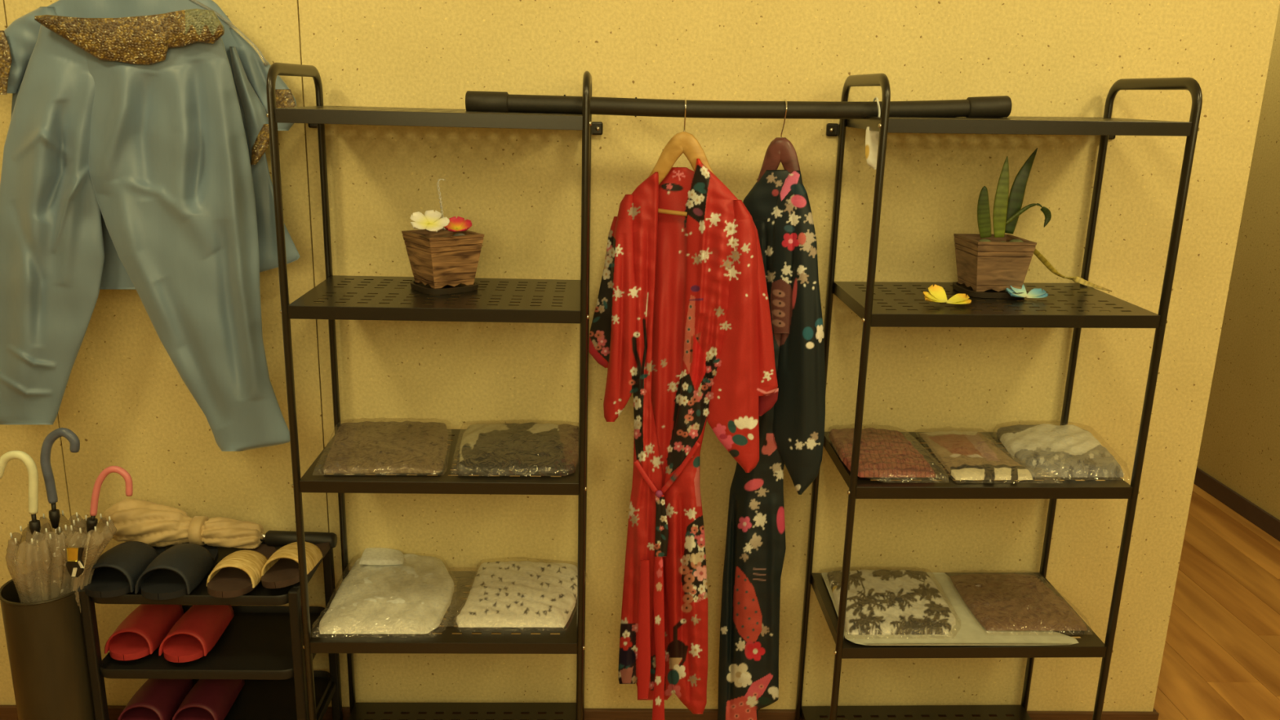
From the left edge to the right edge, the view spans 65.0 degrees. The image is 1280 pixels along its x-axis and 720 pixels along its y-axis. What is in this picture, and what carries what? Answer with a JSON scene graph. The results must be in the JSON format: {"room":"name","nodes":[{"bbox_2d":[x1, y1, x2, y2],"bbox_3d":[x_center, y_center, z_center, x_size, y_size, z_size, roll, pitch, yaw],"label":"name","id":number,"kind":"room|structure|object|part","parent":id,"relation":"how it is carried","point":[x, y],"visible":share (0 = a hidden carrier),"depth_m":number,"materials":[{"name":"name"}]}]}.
{"room":"clothing store","nodes":[
{"label":"clothing store","id":0,"kind":"room"},
{"bbox_2d":[0,0,1279,711],"bbox_3d":[-0.801,-0.338,2.424,4.482,2.700,0.150,1,15,-2],"label":"wall","id":1,"kind":"structure","parent":0,"point":[128,406],"depth_m":2.43,"materials":[{"name":"paint"}]},
{"bbox_3d":[-2.225,-0.347,2.318,1.627,2.700,0.030,1,15,-2],"label":"panel","id":2,"kind":"part","parent":1,"relation":"part of","materials":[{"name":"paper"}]},
{"bbox_3d":[-1.091,-0.327,2.356,0.637,2.700,0.030,1,15,-2],"label":"panel","id":3,"kind":"part","parent":1,"relation":"part of","materials":[{"name":"paint"}]},
{"bbox_2d":[75,0,268,66],"bbox_3d":[-1.055,-0.750,2.140,0.525,0.261,0.072,1,15,-2],"label":"clothes hanger","id":4,"kind":"object","parent":1,"relation":"hanging from","point":[233,27],"visible":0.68,"depth_m":2.12,"materials":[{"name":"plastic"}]},
{"bbox_2d":[0,24,289,451],"bbox_3d":[-1.137,-0.244,2.162,0.702,0.937,0.078,1,15,-2],"label":"trousers","id":5,"kind":"object","parent":4,"relation":"hanging from","point":[159,149],"visible":0.91,"depth_m":2.14,"materials":[{"name":"blue fabric"}]},
{"bbox_3d":[-1.277,-0.269,2.152,0.419,0.882,0.077,1,15,-2],"label":"trouser leg","id":6,"kind":"part","parent":5,"relation":"part of","materials":[{"name":"blue fabric"}]},
{"bbox_3d":[-0.979,-0.239,2.160,0.386,0.937,0.062,1,15,-2],"label":"trouser leg","id":7,"kind":"part","parent":5,"relation":"part of","materials":[{"name":"blue fabric"}]},
{"bbox_2d":[0,0,299,288],"bbox_3d":[-1.083,-0.452,2.136,0.681,0.643,0.149,1,15,-3],"label":"blouse","id":8,"kind":"object","parent":4,"relation":"hanging from","point":[137,32],"visible":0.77,"depth_m":2.11,"materials":[{"name":"blue fabric"}]},
{"bbox_3d":[-1.359,-0.621,2.102,0.089,0.131,0.009,1,15,-2],"label":"cuff trim","id":9,"kind":"part","parent":8,"relation":"part of","materials":[{"name":"gold metal"}]},
{"bbox_3d":[-0.815,-0.463,2.160,0.050,0.087,0.009,1,15,-2],"label":"cuff trim","id":10,"kind":"part","parent":8,"relation":"part of","materials":[{"name":"gold metal"}]},
{"bbox_3d":[-0.767,-0.560,2.164,0.048,0.045,0.009,1,15,-2],"label":"cuff trim","id":11,"kind":"part","parent":8,"relation":"part of","materials":[{"name":"gold metal"}]},
{"bbox_2d":[0,704,1159,719],"bbox_3d":[-0.826,0.957,2.686,4.494,0.063,0.012,1,15,-2],"label":"baseboard","id":12,"kind":"structure","parent":1,"relation":"attached to","point":[6,712],"depth_m":2.71,"materials":[{"name":"brown wood"}]},
{"bbox_2d":[1153,484,1279,719],"bbox_3d":[-0.242,0.973,2.921,5.877,0.060,9.000,1,15,-2],"label":"floor","id":13,"kind":"structure","parent":0,"point":[1220,660],"depth_m":3.35,"materials":[{"name":"laminate"}]},
{"bbox_2d":[0,578,95,719],"bbox_3d":[-1.339,0.778,2.319,0.182,0.572,0.182,1,15,-2],"label":"umbrella stand","id":14,"kind":"object","parent":13,"relation":"on","point":[46,643],"visible":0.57,"depth_m":2.22,"materials":[{"name":"brown metal"}]},
{"bbox_2d":[0,450,63,603],"bbox_3d":[-1.333,0.601,2.260,0.130,0.845,0.123,1,15,-2],"label":"umbrella","id":15,"kind":"object","parent":14,"relation":"in","point":[36,573],"visible":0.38,"depth_m":2.17,"materials":[{"name":"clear plastic"}]},
{"bbox_3d":[-1.343,0.263,2.165,0.093,0.144,0.018,1,15,-2],"label":"handle","id":16,"kind":"part","parent":15,"relation":"part of","materials":[{"name":"white plastic"}]},
{"bbox_2d":[25,427,85,596],"bbox_3d":[-1.298,0.574,2.284,0.140,0.886,0.131,1,15,-2],"label":"umbrella","id":17,"kind":"object","parent":14,"relation":"in","point":[56,519],"visible":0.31,"depth_m":2.20,"materials":[{"name":"black plastic"}]},
{"bbox_3d":[-1.263,0.230,2.195,0.088,0.174,0.020,1,15,-2],"label":"handle","id":18,"kind":"part","parent":17,"relation":"part of","materials":[{"name":"grey plastic"}]},
{"bbox_2d":[64,466,133,612],"bbox_3d":[-1.253,0.617,2.271,0.272,0.814,0.119,8,16,22],"label":"umbrella","id":19,"kind":"object","parent":14,"relation":"in","point":[85,544],"visible":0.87,"depth_m":2.18,"materials":[{"name":"clear vinyl"},{"name":"pink plastic"},{"name":"black plastic"}]},
{"bbox_3d":[-1.147,0.283,2.176,0.097,0.115,0.014,1,15,-2],"label":"handle","id":20,"kind":"part","parent":19,"relation":"part of","materials":[{"name":"pink plastic"}]},
{"bbox_2d":[78,541,342,719],"bbox_3d":[-1.014,0.752,2.442,0.480,0.575,0.298,1,15,-2],"label":"rack","id":21,"kind":"object","parent":13,"relation":"on","point":[261,646],"visible":0.47,"depth_m":2.34,"materials":[{"name":"black plastic"}]},
{"bbox_3d":[-1.239,0.782,2.305,0.022,0.575,0.024,1,15,-2],"label":"post","id":22,"kind":"part","parent":21,"relation":"part of","materials":[{"name":"black plastic"}]},
{"bbox_2d":[77,541,165,598],"bbox_3d":[-1.184,0.456,2.319,0.122,0.069,0.255,1,15,-2],"label":"slipper","id":23,"kind":"object","parent":21,"relation":"on","point":[117,571],"visible":0.8,"depth_m":2.25,"materials":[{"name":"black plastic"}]},
{"bbox_2d":[104,604,183,660],"bbox_3d":[-1.185,0.626,2.419,0.110,0.063,0.255,1,15,-2],"label":"slipper","id":24,"kind":"object","parent":21,"relation":"on","point":[144,630],"visible":0.86,"depth_m":2.36,"materials":[{"name":"red rubber"}]},
{"bbox_2d":[117,679,194,719],"bbox_3d":[-1.173,0.809,2.449,0.110,0.063,0.255,1,15,-2],"label":"slipper","id":25,"kind":"object","parent":21,"relation":"on","point":[156,699],"visible":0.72,"depth_m":2.40,"materials":[{"name":"red plastic"}]},
{"bbox_2d":[134,542,218,599],"bbox_3d":[-1.058,0.460,2.317,0.122,0.069,0.255,1,15,-2],"label":"slipper","id":26,"kind":"object","parent":21,"relation":"on","point":[176,571],"visible":0.99,"depth_m":2.25,"materials":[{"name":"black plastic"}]},
{"bbox_2d":[158,604,234,662],"bbox_3d":[-1.059,0.629,2.416,0.110,0.063,0.255,1,15,-2],"label":"slipper","id":27,"kind":"object","parent":21,"relation":"on","point":[196,633],"visible":0.93,"depth_m":2.36,"materials":[{"name":"red plastic"}]},
{"bbox_2d":[172,679,244,719],"bbox_3d":[-1.048,0.811,2.454,0.110,0.063,0.255,1,15,-2],"label":"slipper","id":28,"kind":"object","parent":21,"relation":"on","point":[208,699],"visible":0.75,"depth_m":2.40,"materials":[{"name":"red plastic"}]},
{"bbox_2d":[102,497,337,548],"bbox_3d":[-1.013,0.397,2.428,0.546,0.119,0.121,1,15,-2],"label":"folded umbrella","id":29,"kind":"object","parent":21,"relation":"on","point":[151,523],"visible":0.96,"depth_m":2.40,"materials":[{"name":"beige fabric"}]},
{"bbox_3d":[-0.824,0.437,2.444,0.165,0.043,0.039,1,15,-2],"label":"handle","id":30,"kind":"part","parent":29,"relation":"part of","materials":[{"name":"black plastic"}]},
{"bbox_2d":[206,544,276,598],"bbox_3d":[-0.918,0.467,2.327,0.110,0.057,0.240,2,15,1],"label":"slipper","id":31,"kind":"object","parent":21,"relation":"on","point":[238,573],"visible":0.95,"depth_m":2.27,"materials":[{"name":"beige fabric"}]},
{"bbox_2d":[261,542,329,588],"bbox_3d":[-0.801,0.456,2.351,0.110,0.065,0.240,3,15,5],"label":"slipper","id":32,"kind":"object","parent":21,"relation":"on","point":[281,570],"visible":0.82,"depth_m":2.30,"materials":[{"name":"beige fabric"}]},
{"bbox_3d":[-0.781,0.790,2.321,0.022,0.575,0.024,1,15,-2],"label":"post","id":33,"kind":"part","parent":21,"relation":"part of","materials":[{"name":"black plastic"}]},
{"bbox_3d":[-0.778,0.491,2.381,0.016,0.027,0.246,1,15,-2],"label":"rail","id":34,"kind":"part","parent":21,"relation":"part of","materials":[{"name":"black metal"}]},
{"bbox_3d":[-0.788,0.873,2.483,0.012,0.021,0.246,1,15,-2],"label":"rail","id":35,"kind":"part","parent":21,"relation":"part of","materials":[{"name":"black plastic"}]},
{"bbox_3d":[-0.788,0.721,2.582,0.022,0.575,0.024,1,15,-2],"label":"post","id":36,"kind":"part","parent":21,"relation":"part of","materials":[{"name":"black plastic"}]},
{"bbox_2d":[266,62,602,719],"bbox_3d":[-0.430,0.220,2.299,0.666,1.706,0.374,1,15,-2],"label":"shelving unit","id":37,"kind":"object","parent":13,"relation":"on","point":[573,295],"visible":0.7,"depth_m":2.14,"materials":[{"name":"black metal"}]},
{"bbox_3d":[-0.729,0.211,2.282,0.015,1.694,0.363,1,15,-2],"label":"frame","id":38,"kind":"part","parent":37,"relation":"part of","materials":[{"name":"black metal"}]},
{"bbox_2d":[323,420,448,473],"bbox_3d":[-0.578,0.184,2.309,0.280,0.032,0.374,-1,15,-8],"label":"garment","id":39,"kind":"object","parent":37,"relation":"on","point":[407,446],"visible":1,"depth_m":2.26,"materials":[{"name":"fabric"}]},
{"bbox_2d":[319,547,454,634],"bbox_3d":[-0.589,0.541,2.422,0.313,0.044,0.413,1,15,-2],"label":"garment","id":40,"kind":"object","parent":37,"relation":"on","point":[385,591],"visible":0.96,"depth_m":2.36,"materials":[{"name":"fabric"}]},
{"bbox_3d":[-0.410,-0.507,2.099,0.588,0.027,0.344,1,15,-2],"label":"shelf","id":41,"kind":"part","parent":37,"relation":"part of","materials":[{"name":"black metal"}]},
{"bbox_3d":[-0.420,-0.136,2.198,0.588,0.027,0.344,1,15,-2],"label":"shelf","id":42,"kind":"part","parent":37,"relation":"part of","materials":[{"name":"black metal"}]},
{"bbox_3d":[-0.430,0.227,2.295,0.588,0.027,0.344,1,15,-2],"label":"shelf","id":43,"kind":"part","parent":37,"relation":"part of","materials":[{"name":"black metal"}]},
{"bbox_2d":[401,228,484,294],"bbox_3d":[-0.433,-0.219,2.213,0.132,0.124,0.132,-10,19,-37],"label":"plant pot","id":44,"kind":"object","parent":37,"relation":"on","point":[440,264],"visible":0.96,"depth_m":2.17,"materials":[{"name":"brown wood"}]},
{"bbox_3d":[-0.473,-0.217,2.180,0.029,0.112,0.132,-10,19,-37],"label":"panel","id":45,"kind":"part","parent":44,"relation":"part of","materials":[{"name":"brown wood"}]},
{"bbox_3d":[-0.465,-0.235,2.250,0.132,0.112,0.029,-10,19,-37],"label":"panel","id":46,"kind":"part","parent":44,"relation":"part of","materials":[{"name":"brown wood"}]},
{"bbox_2d":[409,209,449,231],"bbox_3d":[-0.444,-0.294,2.123,0.082,0.038,0.077,1,15,-2],"label":"flower","id":47,"kind":"object","parent":44,"relation":"on","point":[430,221],"visible":1,"depth_m":2.13,"materials":[{"name":"white plant"}]},
{"bbox_2d":[436,178,445,230],"bbox_3d":[-0.434,-0.340,2.201,0.020,0.112,0.006,1,15,-2],"label":"pick","id":48,"kind":"object","parent":44,"relation":"in","point":[438,180],"visible":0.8,"depth_m":2.20,"materials":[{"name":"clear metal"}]},
{"bbox_3d":[-0.400,-0.213,2.173,0.132,0.112,0.029,-10,19,-37],"label":"panel","id":49,"kind":"part","parent":44,"relation":"part of","materials":[{"name":"brown wood"}]},
{"bbox_2d":[444,216,471,231],"bbox_3d":[-0.393,-0.292,2.159,0.064,0.028,0.061,1,15,-2],"label":"flower","id":50,"kind":"object","parent":44,"relation":"in","point":[459,224],"visible":0.94,"depth_m":2.17,"materials":[{"name":"red plant"}]},
{"bbox_2d":[453,233,464,235],"bbox_3d":[-0.393,-0.266,2.187,0.032,0.020,0.026,1,15,-2],"label":"pebble","id":51,"kind":"object","parent":44,"relation":"on","point":[455,234],"visible":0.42,"depth_m":2.18,"materials":[{"name":"grey stone"}]},
{"bbox_3d":[-0.392,-0.232,2.243,0.029,0.112,0.132,-10,19,-37],"label":"panel","id":52,"kind":"part","parent":44,"relation":"part of","materials":[{"name":"brown wood"}]},
{"bbox_3d":[-0.440,0.594,2.393,0.588,0.027,0.344,1,15,-2],"label":"shelf","id":53,"kind":"part","parent":37,"relation":"part of","materials":[{"name":"black metal"}]},
{"bbox_3d":[-0.449,0.962,2.491,0.588,0.027,0.344,1,15,-2],"label":"shelf","id":54,"kind":"part","parent":37,"relation":"part of","materials":[{"name":"black metal"}]},
{"bbox_2d":[456,560,577,626],"bbox_3d":[-0.278,0.552,2.432,0.300,0.036,0.341,1,15,-2],"label":"garment","id":55,"kind":"object","parent":37,"relation":"on","point":[511,593],"visible":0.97,"depth_m":2.39,"materials":[{"name":"fabric"}]},
{"bbox_2d":[456,422,578,473],"bbox_3d":[-0.281,0.190,2.321,0.302,0.031,0.356,1,15,-2],"label":"garment","id":56,"kind":"object","parent":37,"relation":"on","point":[531,447],"visible":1,"depth_m":2.27,"materials":[{"name":"fabric"}]},
{"bbox_3d":[-0.130,0.220,2.307,0.015,1.694,0.363,1,15,-2],"label":"frame","id":57,"kind":"part","parent":37,"relation":"part of","materials":[{"name":"black metal"}]},
{"bbox_2d":[465,90,1012,119],"bbox_3d":[0.210,-0.538,2.115,1.145,0.064,0.045,1,15,-2],"label":"rail","id":58,"kind":"object","parent":37,"relation":"on","point":[482,101],"visible":0.91,"depth_m":2.10,"materials":[{"name":"black metal"}]},
{"bbox_2d":[648,97,714,216],"bbox_3d":[0.101,-0.428,2.137,0.242,0.252,0.042,8,16,24],"label":"wooden hanger","id":59,"kind":"object","parent":58,"relation":"hanging from","point":[686,143],"visible":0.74,"depth_m":2.12,"materials":[{"name":"brown wood"}]},
{"bbox_2d":[588,158,778,719],"bbox_3d":[0.078,0.229,2.307,0.458,1.364,0.083,8,16,22],"label":"robe","id":60,"kind":"object","parent":59,"relation":"hanging from","point":[681,325],"visible":1,"depth_m":2.25,"materials":[{"name":"red fabric"}]},
{"bbox_3d":[-0.001,0.206,2.321,0.108,1.266,0.036,7,16,20],"label":"panel","id":61,"kind":"part","parent":60,"relation":"part of","materials":[{"name":"red fabric"}]},
{"bbox_3d":[0.011,0.651,2.415,0.034,0.379,0.009,6,16,16],"label":"sash","id":62,"kind":"part","parent":60,"relation":"part of","materials":[{"name":"red fabric"}]},
{"bbox_3d":[0.013,0.269,2.315,0.062,0.075,0.007,6,16,18],"label":"sash","id":63,"kind":"part","parent":60,"relation":"part of","materials":[{"name":"red fabric"}]},
{"bbox_3d":[0.047,0.600,2.389,0.042,0.603,0.013,3,15,5],"label":"sash","id":64,"kind":"part","parent":60,"relation":"part of","materials":[{"name":"red fabric"}]},
{"bbox_3d":[0.054,0.385,2.328,0.027,0.159,0.009,5,15,13],"label":"sash","id":65,"kind":"part","parent":60,"relation":"part of","materials":[{"name":"black fabric"}]},
{"bbox_3d":[0.091,0.244,2.279,0.093,0.139,0.008,7,16,20],"label":"sash","id":66,"kind":"part","parent":60,"relation":"part of","materials":[{"name":"red fabric"}]},
{"bbox_3d":[0.135,0.225,2.273,0.171,1.337,0.056,11,18,31],"label":"panel","id":67,"kind":"part","parent":60,"relation":"part of","materials":[{"name":"red fabric"}]},
{"bbox_2d":[756,98,802,182],"bbox_3d":[0.294,-0.448,2.151,0.120,0.216,0.049,10,17,28],"label":"wooden hanger","id":68,"kind":"object","parent":58,"relation":"hanging from","point":[780,148],"visible":0.76,"depth_m":2.16,"materials":[{"name":"brown wood"}]},
{"bbox_2d":[717,169,825,719],"bbox_3d":[0.310,0.276,2.359,0.240,1.429,0.078,14,19,39],"label":"robe","id":69,"kind":"object","parent":68,"relation":"hanging from","point":[792,432],"visible":0.88,"depth_m":2.31,"materials":[{"name":"black fabric"}]},
{"bbox_3d":[0.317,-0.231,2.193,0.062,0.364,0.023,12,18,35],"label":"panel","id":70,"kind":"part","parent":69,"relation":"part of","materials":[{"name":"black fabric"}]},
{"bbox_2d":[865,97,880,168],"bbox_3d":[0.490,-0.482,2.131,0.037,0.148,0.078,1,15,-2],"label":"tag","id":71,"kind":"object","parent":58,"relation":"hanging from","point":[872,137],"visible":0.7,"depth_m":2.10,"materials":[{"name":"white paper"}]},
{"bbox_3d":[0.498,-0.522,2.122,0.011,0.065,0.076,3,15,5],"label":"cord","id":72,"kind":"part","parent":71,"relation":"part of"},
{"bbox_2d":[795,73,1202,719],"bbox_3d":[0.757,0.231,2.338,0.678,1.725,0.392,1,15,-2],"label":"shelving unit","id":73,"kind":"object","parent":13,"relation":"on","point":[1077,306],"visible":0.7,"depth_m":2.17,"materials":[{"name":"black metal"}]},
{"bbox_3d":[0.451,0.225,2.324,0.015,1.704,0.381,1,15,-2],"label":"frame","id":74,"kind":"part","parent":73,"relation":"part of","materials":[{"name":"black metal"}]},
{"bbox_2d":[828,427,935,477],"bbox_3d":[0.559,0.202,2.318,0.222,0.033,0.354,1,15,-2],"label":"garment","id":75,"kind":"object","parent":73,"relation":"on","point":[883,453],"visible":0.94,"depth_m":2.27,"materials":[{"name":"fabric"}]},
{"bbox_3d":[0.737,0.990,2.535,0.600,0.035,0.362,1,15,-2],"label":"shelf","id":76,"kind":"part","parent":73,"relation":"part of","materials":[{"name":"black metal"}]},
{"bbox_2d":[923,284,971,304],"bbox_3d":[0.653,-0.139,2.147,0.098,0.032,0.075,1,15,-2],"label":"flower","id":77,"kind":"object","parent":73,"relation":"on","point":[937,293],"visible":1,"depth_m":2.16,"materials":[{"name":"yellow plant"}]},
{"bbox_2d":[821,572,1079,645],"bbox_3d":[0.729,0.595,2.426,0.536,0.003,0.354,1,15,-2],"label":"plastic sheet","id":78,"kind":"object","parent":73,"relation":"on","point":[967,630],"visible":0.42,"depth_m":2.29,"materials":[{"name":"plastic"}]},
{"bbox_2d":[826,569,955,634],"bbox_3d":[0.607,0.571,2.430,0.296,0.036,0.346,1,15,-2],"label":"garment","id":79,"kind":"object","parent":78,"relation":"on","point":[879,602],"visible":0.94,"depth_m":2.39,"materials":[{"name":"fabric"}]},
{"bbox_2d":[949,573,1088,631],"bbox_3d":[0.912,0.576,2.441,0.274,0.029,0.306,1,15,-2],"label":"garment","id":80,"kind":"object","parent":78,"relation":"on","point":[1011,602],"visible":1,"depth_m":2.41,"materials":[{"name":"fabric"}]},
{"bbox_3d":[0.747,0.611,2.434,0.600,0.035,0.362,1,15,-2],"label":"shelf","id":81,"kind":"part","parent":73,"relation":"part of","materials":[{"name":"black metal"}]},
{"bbox_2d":[919,430,1032,479],"bbox_3d":[0.790,0.207,2.327,0.244,0.031,0.350,1,15,-2],"label":"garment","id":82,"kind":"object","parent":73,"relation":"on","point":[966,455],"visible":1,"depth_m":2.28,"materials":[{"name":"fabric"}]},
{"bbox_3d":[0.757,0.239,2.334,0.600,0.035,0.362,1,15,-2],"label":"shelf","id":83,"kind":"part","parent":73,"relation":"part of","materials":[{"name":"black metal"}]},
{"bbox_2d":[952,233,1036,297],"bbox_3d":[0.793,-0.214,2.270,0.144,0.124,0.144,1,15,-2],"label":"plant pot","id":84,"kind":"object","parent":73,"relation":"on","point":[984,269],"visible":0.94,"depth_m":2.22,"materials":[{"name":"brown wood"}]},
{"bbox_3d":[0.740,-0.219,2.263,0.026,0.112,0.134,0,15,-6],"label":"panel","id":85,"kind":"part","parent":84,"relation":"part of","materials":[{"name":"brown wood"}]},
{"bbox_3d":[0.788,-0.233,2.321,0.134,0.112,0.026,0,15,-6],"label":"panel","id":86,"kind":"part","parent":84,"relation":"part of","materials":[{"name":"brown wood"}]},
{"bbox_2d":[979,239,991,241],"bbox_3d":[0.763,-0.258,2.226,0.032,0.020,0.026,1,15,-2],"label":"pebble","id":87,"kind":"object","parent":84,"relation":"on","point":[980,240],"visible":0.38,"depth_m":2.22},
{"bbox_3d":[0.799,-0.205,2.217,0.134,0.112,0.026,0,15,-6],"label":"panel","id":88,"kind":"part","parent":84,"relation":"part of","materials":[{"name":"brown wood"}]},
{"bbox_2d":[977,147,1051,238],"bbox_3d":[0.831,-0.369,2.228,0.160,0.201,0.036,3,15,7],"label":"snake plant","id":89,"kind":"object","parent":84,"relation":"on","point":[1006,211],"visible":1,"depth_m":2.23,"materials":[{"name":"green plant"}]},
{"bbox_2d":[1009,239,1023,242],"bbox_3d":[0.834,-0.257,2.228,0.036,0.022,0.029,1,15,-2],"label":"pebble","id":90,"kind":"object","parent":84,"relation":"on","point":[1012,240],"visible":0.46,"depth_m":2.22,"materials":[{"name":"grey stone"}]},
{"bbox_3d":[0.847,-0.219,2.274,0.026,0.112,0.134,0,15,-6],"label":"panel","id":91,"kind":"part","parent":84,"relation":"part of","materials":[{"name":"brown wood"}]},
{"bbox_3d":[0.766,-0.126,2.237,0.600,0.035,0.362,1,15,-2],"label":"shelf","id":92,"kind":"part","parent":73,"relation":"part of","materials":[{"name":"black metal"}]},
{"bbox_3d":[0.776,-0.501,2.137,0.600,0.035,0.362,1,15,-2],"label":"shelf","id":93,"kind":"part","parent":73,"relation":"part of","materials":[{"name":"black metal"}]},
{"bbox_2d":[1005,284,1048,297],"bbox_3d":[0.852,-0.154,2.214,0.086,0.032,0.071,1,15,-2],"label":"flower","id":94,"kind":"object","parent":73,"relation":"on","point":[1036,292],"visible":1,"depth_m":2.22,"materials":[{"name":"blue plant"}]},
{"bbox_2d":[996,423,1124,477],"bbox_3d":[0.989,0.198,2.364,0.282,0.040,0.361,1,15,-2],"label":"garment","id":95,"kind":"object","parent":73,"relation":"on","point":[1045,450],"visible":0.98,"depth_m":2.30,"materials":[{"name":"fabric"}]},
{"bbox_2d":[1033,248,1111,292],"bbox_3d":[0.996,-0.218,2.347,0.210,0.107,0.051,1,15,-2],"label":"dried leaf","id":96,"kind":"object","parent":73,"relation":"on","point":[1079,280],"visible":0.94,"depth_m":2.35,"materials":[{"name":"beige plant"}]},
{"bbox_3d":[0.957,-0.227,2.340,0.135,0.089,0.011,-3,16,-18],"label":"blade","id":97,"kind":"part","parent":96,"relation":"part of","materials":[{"name":"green plant"}]},
{"bbox_3d":[1.050,-0.180,2.362,0.111,0.029,0.026,6,15,15],"label":"blade","id":98,"kind":"part","parent":96,"relation":"part of","materials":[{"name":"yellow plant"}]},
{"bbox_3d":[1.063,0.231,2.344,0.015,1.711,0.381,1,15,-2],"label":"frame","id":99,"kind":"part","parent":73,"relation":"part of","materials":[{"name":"black metal"}]},
{"bbox_2d":[1196,4,1279,519],"bbox_3d":[2.679,-0.309,2.662,0.100,2.700,8.800,1,15,-2],"label":"wall","id":100,"kind":"structure","parent":0,"point":[1240,446],"depth_m":4.21,"materials":[{"name":"beige paint"}]},
{"bbox_2d":[1193,466,1279,541],"bbox_3d":[2.589,0.957,2.998,0.014,0.075,8.800,1,15,-2],"label":"baseboard","id":101,"kind":"structure","parent":100,"relation":"attached to","point":[1264,520],"depth_m":4.27,"materials":[{"name":"brown wood"}]}
]}

